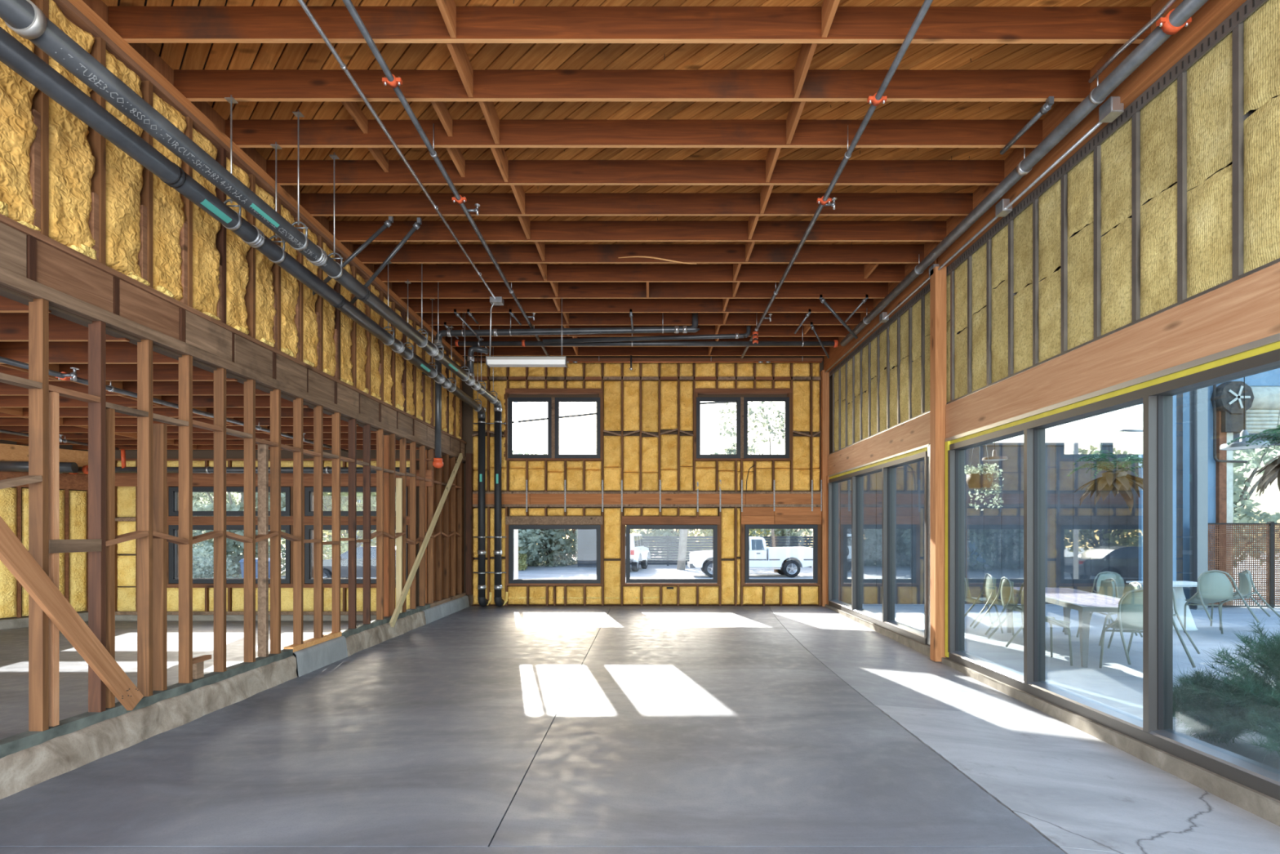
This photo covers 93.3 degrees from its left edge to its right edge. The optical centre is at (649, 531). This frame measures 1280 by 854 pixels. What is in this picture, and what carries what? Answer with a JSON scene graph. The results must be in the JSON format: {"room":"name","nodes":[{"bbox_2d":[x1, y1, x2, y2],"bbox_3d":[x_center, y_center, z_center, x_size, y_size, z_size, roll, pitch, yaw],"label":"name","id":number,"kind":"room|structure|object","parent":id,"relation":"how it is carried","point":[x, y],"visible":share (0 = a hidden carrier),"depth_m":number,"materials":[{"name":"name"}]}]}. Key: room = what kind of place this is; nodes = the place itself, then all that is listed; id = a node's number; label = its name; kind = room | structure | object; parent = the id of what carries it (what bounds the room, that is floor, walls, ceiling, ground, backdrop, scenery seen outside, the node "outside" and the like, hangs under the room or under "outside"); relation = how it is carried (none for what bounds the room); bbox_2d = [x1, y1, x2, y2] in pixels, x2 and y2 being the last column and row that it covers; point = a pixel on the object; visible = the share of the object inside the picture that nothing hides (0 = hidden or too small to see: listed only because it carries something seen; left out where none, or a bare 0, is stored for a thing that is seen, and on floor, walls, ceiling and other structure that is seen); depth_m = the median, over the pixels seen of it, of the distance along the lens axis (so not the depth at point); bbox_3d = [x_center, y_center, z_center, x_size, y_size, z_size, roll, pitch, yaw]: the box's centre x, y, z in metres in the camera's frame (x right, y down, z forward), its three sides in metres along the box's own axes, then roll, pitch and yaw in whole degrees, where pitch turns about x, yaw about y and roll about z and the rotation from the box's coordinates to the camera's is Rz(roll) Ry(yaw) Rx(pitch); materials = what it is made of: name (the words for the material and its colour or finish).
{"room":"building under construction","nodes":[
{"label":"building under construction","id":0,"kind":"room"},
{"bbox_2d":[0,439,88,629],"bbox_3d":[-11.666,0.060,7.675,0.280,3.400,7.000,0,0,30],"label":"wall","id":1,"kind":"structure","parent":0,"point":[73,488],"depth_m":10.33,"materials":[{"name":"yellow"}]},
{"bbox_2d":[0,460,78,472],"bbox_3d":[-9.861,-1.040,9.642,1.157,0.187,0.191,0,0,-13],"label":"drain pipe","id":2,"kind":"object","parent":1,"relation":"attached to","point":[5,465],"visible":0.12,"depth_m":9.56,"materials":[{"name":"metal"}]},
{"bbox_2d":[59,448,409,474],"bbox_3d":[-7.050,-1.173,10.146,6.001,0.417,0.169,0,0,0],"label":"drain pipe","id":3,"kind":"object","parent":1,"relation":"attached to","point":[123,468],"visible":0.56,"depth_m":10.12,"materials":[{"name":"metal"}]},
{"bbox_2d":[0,295,419,449],"bbox_3d":[-8.975,-1.619,3.700,10.050,0.363,14.400,0,0,0],"label":"ceiling","id":4,"kind":"structure","parent":0,"point":[68,340],"depth_m":6.96,"materials":[{"name":"brown wood"}]},
{"bbox_2d":[0,429,119,450],"bbox_3d":[-8.755,-1.385,7.000,0.230,0.130,6.000,0,0,0],"label":"pipe","id":5,"kind":"object","parent":4,"relation":"attached to","point":[61,440],"visible":0.49,"depth_m":8.89,"materials":[{"name":"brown metal"}]},
{"bbox_2d":[0,355,348,453],"bbox_3d":[-5.125,-1.390,6.700,0.231,0.130,7.400,0,0,0],"label":"pipe","id":6,"kind":"object","parent":4,"relation":"hanging from","point":[63,375],"visible":0.81,"depth_m":5.88,"materials":[{"name":"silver metal"}]},
{"bbox_2d":[61,367,79,381],"bbox_3d":[-5.090,-1.381,5.300,0.160,0.112,0.057,0,0,0],"label":"sprinkler head","id":7,"kind":"object","parent":6,"relation":"attached to","point":[73,375],"depth_m":5.30,"materials":[{"name":"silver metal"}]},
{"bbox_2d":[0,0,469,799],"bbox_3d":[-3.912,-1.180,4.700,0.297,5.520,16.400,0,0,0],"label":"wall","id":8,"kind":"structure","parent":0,"point":[91,237],"depth_m":4.99,"materials":[{"name":"brown wood"}]},
{"bbox_2d":[0,515,143,710],"bbox_3d":[-3.826,0.117,3.625,0.042,2.392,1.852,0,0,0],"label":"brace","id":9,"kind":"object","parent":8,"relation":"attached to","point":[14,555],"visible":1,"depth_m":3.93,"materials":[{"name":"brown wood"}]},
{"bbox_2d":[389,453,462,626],"bbox_3d":[-3.777,-0.090,10.490,0.045,2.975,3.366,0,0,0],"label":"board","id":10,"kind":"object","parent":8,"relation":"attached to","point":[399,605],"visible":1,"depth_m":10.07,"materials":[{"name":"brown wood"}]},
{"bbox_2d":[422,339,443,468],"bbox_3d":[-3.723,-2.192,10.304,0.172,2.195,0.416,0,0,41],"label":"pipe","id":11,"kind":"object","parent":8,"relation":"attached to","point":[437,462],"visible":0.88,"depth_m":10.36,"materials":[{"name":"metal"}]},
{"bbox_2d":[115,449,432,620],"bbox_3d":[-7.226,0.060,10.740,6.749,3.600,0.240,0,0,0],"label":"wall","id":12,"kind":"structure","parent":0,"point":[126,483],"depth_m":10.68,"materials":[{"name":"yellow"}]},
{"bbox_2d":[168,524,290,583],"bbox_3d":[-7.421,0.393,10.715,2.136,1.029,0.090,0,0,0],"label":"window","id":13,"kind":"structure","parent":12,"relation":"in","point":[173,579],"depth_m":10.67,"materials":[{"name":"grey"}]},
{"bbox_2d":[168,487,290,515],"bbox_3d":[-7.421,-0.537,10.715,2.136,0.509,0.090,0,0,0],"label":"window","id":14,"kind":"structure","parent":12,"relation":"in","point":[173,491],"depth_m":10.67,"materials":[{"name":"grey"}]},
{"bbox_2d":[304,524,408,583],"bbox_3d":[-5.185,0.393,10.715,1.804,1.029,0.090,0,0,0],"label":"window","id":15,"kind":"structure","parent":12,"relation":"in","point":[308,528],"depth_m":10.67,"materials":[{"name":"grey"}]},
{"bbox_2d":[304,487,408,515],"bbox_3d":[-5.185,-0.537,10.715,1.804,0.509,0.090,0,0,0],"label":"window","id":16,"kind":"structure","parent":12,"relation":"in","point":[308,491],"depth_m":10.67,"materials":[{"name":"grey"}]},
{"bbox_2d":[102,0,1156,355],"bbox_3d":[-0.050,-3.778,4.675,8.000,0.404,16.550,0,0,0],"label":"ceiling","id":17,"kind":"structure","parent":0,"point":[663,162],"depth_m":5.65,"materials":[{"name":"brown wood"}]},
{"bbox_2d":[0,26,488,606],"bbox_3d":[-3.459,-1.101,7.085,0.172,5.297,11.171,0,0,0],"label":"drain pipe","id":18,"kind":"object","parent":17,"relation":"attached to","point":[15,55],"visible":0.98,"depth_m":4.80,"materials":[{"name":"metal"}]},
{"bbox_2d":[0,0,504,606],"bbox_3d":[-3.119,-1.101,7.075,0.172,5.297,11.151,0,0,0],"label":"drain pipe","id":19,"kind":"object","parent":17,"relation":"attached to","point":[24,18],"visible":0.98,"depth_m":4.35,"materials":[{"name":"metal"}]},
{"bbox_2d":[312,216,393,295],"bbox_3d":[-3.432,-3.157,6.940,0.964,0.925,0.068,0,0,0],"label":"pipe","id":20,"kind":"object","parent":17,"relation":"attached to","point":[388,223],"visible":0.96,"depth_m":6.92,"materials":[{"name":"metal"}]},
{"bbox_2d":[350,217,422,304],"bbox_3d":[-3.154,-3.147,7.138,1.088,0.946,0.068,0,0,18],"label":"pipe","id":21,"kind":"object","parent":17,"relation":"attached to","point":[416,225],"visible":0.92,"depth_m":7.08,"materials":[{"name":"metal"}]},
{"bbox_2d":[297,0,503,356],"bbox_3d":[-2.346,-3.120,5.645,0.212,0.880,7.290,0,0,0],"label":"conduit","id":22,"kind":"object","parent":17,"relation":"attached to","point":[494,300],"visible":1,"depth_m":5.50,"materials":[{"name":"metal"}]},
{"bbox_2d":[342,0,549,356],"bbox_3d":[-1.972,-3.635,7.000,0.231,0.330,10.400,0,0,0],"label":"pipe","id":23,"kind":"object","parent":17,"relation":"hanging from","point":[390,79],"visible":0.88,"depth_m":5.41,"materials":[{"name":"silver metal"}]},
{"bbox_2d":[466,203,479,215],"bbox_3d":[-1.936,-3.526,6.620,0.160,0.112,0.057,0,0,0],"label":"sprinkler head","id":24,"kind":"object","parent":23,"relation":"attached to","point":[476,210],"depth_m":6.61,"materials":[{"name":"silver metal"}]},
{"bbox_2d":[485,297,567,368],"bbox_3d":[-1.887,-3.079,9.310,1.217,1.053,0.190,0,0,0],"label":"strip light","id":25,"kind":"object","parent":17,"relation":"hanging from","point":[491,362],"visible":1,"depth_m":9.23,"materials":[{"name":"grey metal"}]},
{"bbox_2d":[435,312,700,340],"bbox_3d":[-1.405,-3.565,10.400,4.554,0.550,0.126,0,0,0],"label":"vent pipe","id":26,"kind":"object","parent":17,"relation":"hanging from","point":[693,328],"visible":0.98,"depth_m":10.36,"materials":[{"name":"metal"}]},
{"bbox_2d":[453,324,838,347],"bbox_3d":[-0.065,-3.600,11.000,6.970,0.480,0.130,0,0,0],"label":"vent pipe","id":27,"kind":"object","parent":17,"relation":"hanging from","point":[457,343],"visible":0.92,"depth_m":10.96,"materials":[{"name":"metal"}]},
{"bbox_2d":[466,346,488,377],"bbox_3d":[-3.136,-3.043,11.050,0.392,0.706,0.124,0,0,0],"label":"riser pipe","id":28,"kind":"object","parent":27,"relation":"attached to","point":[472,349],"visible":0.75,"depth_m":11.01,"materials":[{"name":"metal"}]},
{"bbox_2d":[542,324,751,343],"bbox_3d":[-0.052,-3.526,10.750,3.698,0.347,0.096,0,0,0],"label":"vent pipe","id":29,"kind":"object","parent":17,"relation":"hanging from","point":[736,335],"visible":1,"depth_m":10.72,"materials":[{"name":"metal"}]},
{"bbox_2d":[484,360,821,362],"bbox_3d":[0.075,-3.618,12.500,6.950,0.244,0.036,0,0,0],"label":"pipe","id":30,"kind":"object","parent":17,"relation":"hanging from","point":[567,361],"visible":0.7,"depth_m":12.49,"materials":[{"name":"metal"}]},
{"bbox_2d":[740,0,933,358],"bbox_3d":[1.900,-3.635,7.000,0.233,0.330,10.400,0,0,0],"label":"pipe","id":31,"kind":"object","parent":17,"relation":"hanging from","point":[877,98],"visible":1,"depth_m":5.39,"materials":[{"name":"silver metal"}]},
{"bbox_2d":[824,197,836,209],"bbox_3d":[1.932,-3.526,6.500,0.160,0.112,0.057,0,0,0],"label":"sprinkler head","id":32,"kind":"object","parent":31,"relation":"attached to","point":[833,199],"depth_m":6.49,"materials":[{"name":"silver metal"}]},
{"bbox_2d":[818,294,857,338],"bbox_3d":[2.961,-3.362,9.474,0.762,0.586,0.068,0,0,-24],"label":"pipe","id":33,"kind":"object","parent":17,"relation":"attached to","point":[822,300],"visible":1,"depth_m":9.45,"materials":[{"name":"metal"}]},
{"bbox_2d":[840,0,1208,346],"bbox_3d":[3.543,-3.493,6.350,0.258,0.272,9.300,0,0,0],"label":"pipe","id":34,"kind":"object","parent":17,"relation":"hanging from","point":[1179,17],"visible":1,"depth_m":4.93,"materials":[{"name":"silver metal"}]},
{"bbox_2d":[1000,96,1053,154],"bbox_3d":[3.308,-3.564,5.325,0.068,0.091,0.634,0,0,-4],"label":"stub","id":35,"kind":"object","parent":17,"relation":"hanging from","point":[1047,105],"visible":1,"depth_m":5.24,"materials":[{"name":"grey metal"}]},
{"bbox_2d":[0,604,1279,853],"bbox_3d":[-5.075,1.786,4.450,17.850,0.452,16.900,0,0,0],"label":"floor","id":36,"kind":"structure","parent":0,"point":[472,729],"depth_m":4.14,"materials":[{"name":"concrete"}]},
{"bbox_2d":[462,355,832,606],"bbox_3d":[-0.045,-1.040,12.770,7.890,5.800,0.300,0,0,0],"label":"wall","id":37,"kind":"structure","parent":0,"point":[647,471],"depth_m":12.72,"materials":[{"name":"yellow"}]},
{"bbox_2d":[507,397,599,457],"bbox_3d":[-2.009,-2.188,12.753,1.940,1.279,0.090,0,0,0],"label":"window","id":38,"kind":"structure","parent":37,"relation":"in","point":[553,402],"depth_m":12.71,"materials":[{"name":"grey"}]},
{"bbox_2d":[508,524,600,583],"bbox_3d":[-1.998,0.469,12.753,1.928,1.223,0.090,0,0,0],"label":"window","id":39,"kind":"structure","parent":37,"relation":"in","point":[511,580],"depth_m":12.71,"materials":[{"name":"grey"}]},
{"bbox_2d":[626,524,717,582],"bbox_3d":[0.460,0.465,12.753,1.922,1.221,0.090,0,0,0],"label":"window","id":40,"kind":"structure","parent":37,"relation":"in","point":[714,527],"depth_m":12.71,"materials":[{"name":"grey"}]},
{"bbox_2d":[696,396,789,457],"bbox_3d":[1.958,-2.191,12.753,1.957,1.286,0.090,0,0,0],"label":"window","id":41,"kind":"structure","parent":37,"relation":"in","point":[741,402],"depth_m":12.71,"materials":[{"name":"grey"}]},
{"bbox_2d":[744,524,817,582],"bbox_3d":[2.768,0.462,12.753,1.524,1.227,0.090,0,0,0],"label":"window","id":42,"kind":"structure","parent":37,"relation":"in","point":[747,527],"depth_m":12.71,"materials":[{"name":"grey"}]},
{"bbox_2d":[823,0,1279,826],"bbox_3d":[3.780,-1.015,6.950,0.360,5.850,11.900,0,0,0],"label":"wall","id":43,"kind":"structure","parent":0,"point":[1148,255],"depth_m":4.99,"materials":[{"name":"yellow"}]},
{"bbox_2d":[827,451,928,644],"bbox_3d":[3.790,0.215,10.320,0.180,2.600,4.466,0,0,0],"label":"window","id":44,"kind":"structure","parent":43,"relation":"in","point":[886,620],"depth_m":9.79,"materials":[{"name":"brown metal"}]},
{"bbox_2d":[825,96,1123,372],"bbox_3d":[3.650,-3.340,8.607,0.100,0.120,7.785,0,0,0],"label":"conduit","id":45,"kind":"object","parent":43,"relation":"attached to","point":[1112,108],"visible":0.96,"depth_m":5.97,"materials":[{"name":"metal"}]},
{"bbox_2d":[947,348,1279,800],"bbox_3d":[3.790,0.250,4.513,0.180,2.660,5.991,0,0,0],"label":"window","id":46,"kind":"structure","parent":43,"relation":"in","point":[1155,729],"depth_m":4.53,"materials":[{"name":"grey metal"}]},
{"label":"outside","id":47,"kind":"structure","parent":0,"visible":0},
{"bbox_2d":[512,401,736,422],"bbox_3d":[-4.976,-5.240,25.297,50.068,3.286,0.980,0,0,-3],"label":"power line","id":48,"kind":"object","parent":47,"point":[708,402],"visible":0.24,"depth_m":24.98,"materials":[{"name":"grey"}]},
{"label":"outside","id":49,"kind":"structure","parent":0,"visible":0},
{"bbox_2d":[231,547,1279,603],"bbox_3d":[0.000,2.085,22.500,120.000,0.250,105.000,0,0,0],"label":"ground","id":50,"kind":"structure","parent":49,"point":[569,571],"depth_m":29.07,"materials":[{"name":"concrete"}]},
{"bbox_2d":[192,545,237,577],"bbox_3d":[-16.492,1.424,21.709,2.469,1.947,2.684,0,0,0],"label":"hedge","id":51,"kind":"object","parent":50,"relation":"on","point":[202,568],"visible":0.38,"depth_m":21.47,"materials":[{"name":"green plant"}]},
{"bbox_2d":[192,492,285,577],"bbox_3d":[-17.265,-0.724,25.991,5.535,6.743,5.279,0,0,-17],"label":"leafy tree","id":52,"kind":"object","parent":50,"relation":"on","point":[237,547],"visible":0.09,"depth_m":25.43,"materials":[{"name":"green plant"}]},
{"bbox_2d":[192,492,285,558],"bbox_3d":[-21.861,-1.490,30.049,6.491,7.010,6.383,0,0,0],"label":"leafy tree","id":53,"kind":"object","parent":50,"relation":"on","point":[233,494],"visible":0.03,"depth_m":29.27,"materials":[{"name":"green plant"}]},
{"bbox_2d":[323,535,348,559],"bbox_3d":[-13.645,1.094,25.510,2.881,2.041,2.040,0,0,0],"label":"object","id":54,"kind":"object","parent":50,"relation":"on","point":[330,554],"visible":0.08,"depth_m":25.29,"materials":[{"name":"green plant"}]},
{"bbox_2d":[323,492,395,558],"bbox_3d":[-15.072,-1.065,29.797,6.219,6.766,5.381,0,0,0],"label":"leafy tree","id":55,"kind":"object","parent":50,"relation":"on","point":[327,496],"visible":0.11,"depth_m":28.91,"materials":[{"name":"green plant"}]},
{"bbox_2d":[323,546,395,577],"bbox_3d":[-10.292,1.245,22.401,4.570,1.429,2.100,0,0,-4],"label":"van","id":56,"kind":"object","parent":50,"relation":"on","point":[327,563],"visible":0.15,"depth_m":21.52,"materials":[{"name":"grey paint"}]},
{"bbox_2d":[514,401,518,578],"bbox_3d":[-3.475,-1.990,15.720,0.240,7.900,0.240,0,0,0],"label":"pole","id":57,"kind":"object","parent":50,"relation":"on","point":[516,403],"visible":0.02,"depth_m":15.67,"materials":[{"name":"white metal"}]},
{"bbox_2d":[513,545,527,570],"bbox_3d":[-6.926,1.252,30.986,1.445,1.670,1.994,0,0,0],"label":"hedge","id":58,"kind":"object","parent":50,"relation":"on","point":[522,565],"visible":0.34,"depth_m":30.74,"materials":[{"name":"green plant"}]},
{"bbox_2d":[512,447,546,566],"bbox_3d":[-7.617,-1.006,32.822,5.871,7.193,5.992,0,0,-11],"label":"leafy tree","id":59,"kind":"object","parent":50,"relation":"on","point":[527,537],"visible":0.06,"depth_m":31.25,"materials":[{"name":"green plant"}]},
{"bbox_2d":[522,528,577,566],"bbox_3d":[-6.367,-0.750,36.119,5.158,6.745,5.413,0,0,20],"label":"leafy tree","id":60,"kind":"object","parent":50,"relation":"on","point":[553,541],"visible":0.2,"depth_m":34.96,"materials":[{"name":"green plant"}]},
{"bbox_2d":[577,528,596,567],"bbox_3d":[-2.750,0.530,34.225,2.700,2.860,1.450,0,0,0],"label":"garage","id":61,"kind":"structure","parent":50,"relation":"on","point":[587,538],"depth_m":33.61,"materials":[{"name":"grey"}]},
{"bbox_2d":[625,533,650,571],"bbox_3d":[-1.253,1.030,31.185,2.200,1.860,4.230,0,0,10],"label":"jeep","id":62,"kind":"object","parent":50,"relation":"on","point":[638,552],"visible":0.41,"depth_m":29.96,"materials":[{"name":"white paint"}]},
{"bbox_2d":[633,528,712,559],"bbox_3d":[1.825,-0.796,41.080,6.037,7.409,6.901,0,0,0],"label":"leafy tree","id":63,"kind":"object","parent":50,"relation":"on","point":[650,532],"visible":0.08,"depth_m":39.51,"materials":[{"name":"green plant"}]},
{"bbox_2d":[676,528,688,569],"bbox_3d":[2.349,-2.937,31.617,2.294,10.027,0.460,0,0,-8],"label":"utility pole","id":64,"kind":"object","parent":50,"relation":"on","point":[681,565],"visible":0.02,"depth_m":31.34,"materials":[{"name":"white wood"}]},
{"bbox_2d":[625,535,813,565],"bbox_3d":[6.200,1.085,35.070,17.600,1.750,0.140,0,0,0],"label":"fence","id":65,"kind":"object","parent":50,"relation":"on","point":[667,540],"visible":0.09,"depth_m":35.00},
{"bbox_2d":[679,528,770,549],"bbox_3d":[5.268,-1.308,40.841,5.704,8.300,5.978,0,0,23],"label":"leafy tree","id":66,"kind":"object","parent":50,"relation":"on","point":[707,533],"visible":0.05,"depth_m":40.25,"materials":[{"name":"green plant"}]},
{"bbox_2d":[715,401,784,572],"bbox_3d":[6.161,-2.386,29.013,6.133,8.802,5.979,0,0,0],"label":"leafy tree","id":67,"kind":"object","parent":50,"relation":"on","point":[781,425],"visible":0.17,"depth_m":28.85,"materials":[{"name":"green plant"}]},
{"bbox_2d":[687,536,813,577],"bbox_3d":[4.430,1.085,26.900,5.400,1.750,2.260,0,0,0],"label":"pickup truck","id":68,"kind":"object","parent":50,"relation":"on","point":[761,555],"visible":0.77,"depth_m":25.97,"materials":[{"name":"white paint"}]},
{"bbox_2d":[749,528,813,559],"bbox_3d":[9.987,-1.058,42.186,7.522,7.554,7.153,0,0,0],"label":"leafy tree","id":69,"kind":"object","parent":50,"relation":"on","point":[778,532],"visible":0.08,"depth_m":40.57,"materials":[{"name":"green plant"}]},
{"bbox_2d":[837,442,1138,604],"bbox_3d":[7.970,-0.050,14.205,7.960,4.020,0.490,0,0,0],"label":"building","id":70,"kind":"structure","parent":50,"relation":"on","point":[1083,541],"depth_m":14.00,"materials":[{"name":"grey concrete"}]},
{"bbox_2d":[1138,368,1279,605],"bbox_3d":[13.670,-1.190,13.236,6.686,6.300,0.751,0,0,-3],"label":"building","id":71,"kind":"structure","parent":50,"relation":"on","point":[1262,390],"depth_m":13.12,"materials":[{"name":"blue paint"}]},
{"bbox_2d":[1233,504,1266,567],"bbox_3d":[17.318,-0.179,19.462,2.979,4.396,2.928,0,0,0],"label":"leafy tree","id":72,"kind":"object","parent":50,"relation":"on","point":[1235,521],"visible":0.02,"depth_m":18.38,"materials":[{"name":"green plant"}]},
{"bbox_2d":[1233,445,1279,586],"bbox_3d":[20.861,-1.323,21.723,5.676,6.667,4.484,0,0,0],"label":"leafy tree","id":73,"kind":"object","parent":50,"relation":"on","point":[1243,500],"visible":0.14,"depth_m":20.49,"materials":[{"name":"green plant"}]},
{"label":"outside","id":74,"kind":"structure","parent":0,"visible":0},
{"bbox_2d":[862,604,1279,769],"bbox_3d":[11.230,1.720,6.300,14.534,0.200,14.594,0,0,0],"label":"patio","id":75,"kind":"structure","parent":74,"point":[1117,684],"depth_m":8.39,"materials":[{"name":"concrete"}]},
{"bbox_2d":[964,577,1003,633],"bbox_3d":[5.307,1.158,9.961,0.791,0.910,0.607,0,0,14],"label":"patio chair","id":76,"kind":"object","parent":75,"relation":"on","point":[968,597],"visible":0.44,"depth_m":9.77,"materials":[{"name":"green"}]},
{"bbox_2d":[964,573,1023,635],"bbox_3d":[5.239,1.123,9.260,0.772,0.976,0.607,0,0,14],"label":"patio chair","id":77,"kind":"object","parent":75,"relation":"on","point":[989,582],"visible":0.83,"depth_m":9.15,"materials":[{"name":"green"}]},
{"bbox_2d":[973,576,1046,650],"bbox_3d":[5.079,1.123,8.560,0.772,0.976,0.607,0,0,14],"label":"patio chair","id":78,"kind":"object","parent":75,"relation":"on","point":[1006,587],"visible":0.69,"depth_m":8.45,"materials":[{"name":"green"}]},
{"bbox_2d":[987,582,1072,666],"bbox_3d":[4.759,1.116,7.587,0.765,0.990,0.607,0,0,10],"label":"patio chair","id":79,"kind":"object","parent":75,"relation":"on","point":[1050,620],"visible":0.52,"depth_m":7.62,"materials":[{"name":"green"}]},
{"bbox_2d":[1005,586,1120,667],"bbox_3d":[5.900,1.254,8.400,0.920,0.732,2.700,0,0,13],"label":"table","id":80,"kind":"object","parent":75,"relation":"on","point":[1086,602],"visible":0.57,"depth_m":7.76,"materials":[{"name":"silver metal"}]},
{"bbox_2d":[1062,577,1137,637],"bbox_3d":[6.963,1.163,9.389,0.792,0.900,0.607,0,0,14],"label":"patio chair","id":81,"kind":"object","parent":75,"relation":"on","point":[1107,586],"visible":0.45,"depth_m":9.41,"materials":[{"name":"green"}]},
{"bbox_2d":[1091,571,1124,623],"bbox_3d":[8.359,1.168,10.893,0.607,0.890,0.793,0,0,12],"label":"patio chair","id":82,"kind":"object","parent":75,"relation":"on","point":[1104,575],"visible":0.45,"depth_m":11.04,"materials":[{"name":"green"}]},
{"bbox_2d":[1089,581,1142,645],"bbox_3d":[6.803,1.163,8.709,0.792,0.900,0.607,0,0,14],"label":"patio chair","id":83,"kind":"object","parent":75,"relation":"on","point":[1133,585],"visible":0.35,"depth_m":8.70,"materials":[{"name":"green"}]},
{"bbox_2d":[1098,588,1195,667],"bbox_3d":[5.490,1.119,6.739,0.607,0.983,0.768,0,0,14],"label":"patio chair","id":84,"kind":"object","parent":75,"relation":"on","point":[1130,612],"visible":0.56,"depth_m":6.73,"materials":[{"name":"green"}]},
{"bbox_2d":[1106,590,1199,654],"bbox_3d":[6.663,1.163,8.039,0.792,0.900,0.607,0,0,14],"label":"patio chair","id":85,"kind":"object","parent":75,"relation":"on","point":[1176,614],"visible":0.15,"depth_m":7.76,"materials":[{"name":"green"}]},
{"bbox_2d":[1125,581,1198,631],"bbox_3d":[8.875,1.240,10.200,1.050,0.760,0.800,0,0,0],"label":"pedestal table","id":86,"kind":"object","parent":75,"relation":"on","point":[1178,586],"visible":0.52,"depth_m":10.01,"materials":[{"name":"white metal"}]},
{"bbox_2d":[1189,386,1211,609],"bbox_3d":[11.550,-1.210,12.730,0.340,5.660,0.300,0,0,0],"label":"steel column","id":87,"kind":"structure","parent":75,"relation":"on","point":[1198,398],"depth_m":12.63,"materials":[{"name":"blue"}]},
{"bbox_2d":[1140,662,1279,748],"bbox_3d":[4.431,1.376,4.715,1.013,0.710,1.032,0,0,-4],"label":"feathery shrub","id":88,"kind":"object","parent":75,"relation":"on","point":[1197,712],"visible":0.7,"depth_m":4.64,"materials":[{"name":"green plant"}]},
{"bbox_2d":[1183,569,1259,634],"bbox_3d":[8.717,1.099,9.288,0.607,1.025,0.792,0,0,14],"label":"patio chair","id":89,"kind":"object","parent":75,"relation":"on","point":[1213,586],"visible":1,"depth_m":9.31,"materials":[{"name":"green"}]},
{"bbox_2d":[1175,613,1279,722],"bbox_3d":[4.711,1.112,4.123,1.622,1.186,1.712,0,0,-10],"label":"feathery shrub","id":90,"kind":"object","parent":75,"relation":"on","point":[1246,673],"visible":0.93,"depth_m":4.33,"materials":[{"name":"green plant"}]},
{"bbox_2d":[1208,521,1279,608],"bbox_3d":[14.825,0.700,12.910,6.250,1.840,0.080,0,0,0],"label":"fence","id":91,"kind":"object","parent":75,"relation":"on","point":[1270,526],"visible":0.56,"depth_m":12.90,"materials":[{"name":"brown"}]},
{"bbox_2d":[1209,569,1279,630],"bbox_3d":[9.786,1.116,9.929,0.765,0.990,0.607,0,0,30],"label":"patio chair","id":92,"kind":"object","parent":75,"relation":"on","point":[1246,580],"visible":0.81,"depth_m":9.96,"materials":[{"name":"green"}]},
{"bbox_2d":[1209,674,1279,762],"bbox_3d":[4.449,1.293,3.884,1.218,0.841,1.135,0,0,-34],"label":"feathery shrub","id":93,"kind":"object","parent":75,"relation":"on","point":[1273,733],"visible":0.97,"depth_m":3.97,"materials":[{"name":"green plant"}]},
{"bbox_3d":[5.320,-0.260,7.925,0.100,3.760,11.950,0,0,0],"label":"rail","id":94,"kind":"object","parent":75,"relation":"on","visible":0},
{"bbox_2d":[964,444,1004,511],"bbox_3d":[5.374,-1.195,9.750,0.628,1.692,0.464,0,0,0],"label":"hanging planter","id":95,"kind":"object","parent":94,"relation":"hanging from","point":[974,480],"visible":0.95,"depth_m":9.62,"materials":[{"name":"brown"}]},
{"bbox_2d":[1066,408,1142,512],"bbox_3d":[5.317,-1.131,6.914,0.797,1.819,0.815,0,0,0],"label":"hanging fern","id":96,"kind":"object","parent":94,"relation":"hanging from","point":[1118,481],"visible":0.94,"depth_m":6.85,"materials":[{"name":"green plant"}]},
{"bbox_2d":[1102,471,1127,479],"bbox_3d":[5.320,-0.613,6.920,0.242,0.143,0.236,0,0,0],"label":"basket","id":97,"kind":"object","parent":96,"relation":"on","point":[1122,474],"depth_m":6.82,"materials":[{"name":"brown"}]},
{"bbox_2d":[1226,410,1279,496],"bbox_3d":[5.369,-1.156,4.937,0.770,1.769,0.726,0,0,0],"label":"fern","id":98,"kind":"object","parent":94,"relation":"hanging from","point":[1272,471],"visible":1,"depth_m":5.04,"materials":[{"name":"green plant"}]},
{"bbox_3d":[5.900,-0.260,7.925,0.100,3.760,11.950,0,0,0],"label":"rail","id":99,"kind":"object","parent":75,"relation":"on","visible":0},
{"bbox_2d":[1112,407,1142,436],"bbox_3d":[5.950,-1.635,7.500,0.330,0.850,0.330,0,0,0],"label":"pendant lamp","id":100,"kind":"object","parent":99,"relation":"hanging from","point":[1129,431],"visible":0.84,"depth_m":7.47,"materials":[{"name":"grey metal"}]},
{"bbox_2d":[1219,377,1270,450],"bbox_3d":[5.950,-1.450,6.050,0.360,1.220,0.360,0,0,0],"label":"fan","id":101,"kind":"object","parent":99,"relation":"hanging from","point":[1241,445],"visible":0.87,"depth_m":6.03,"materials":[{"name":"grey metal"}]},
{"bbox_2d":[1220,445,1268,449],"bbox_3d":[5.950,-0.847,6.050,0.349,0.006,0.349,0,0,0],"label":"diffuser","id":102,"kind":"object","parent":101,"relation":"attached to","point":[1222,447],"depth_m":6.08,"materials":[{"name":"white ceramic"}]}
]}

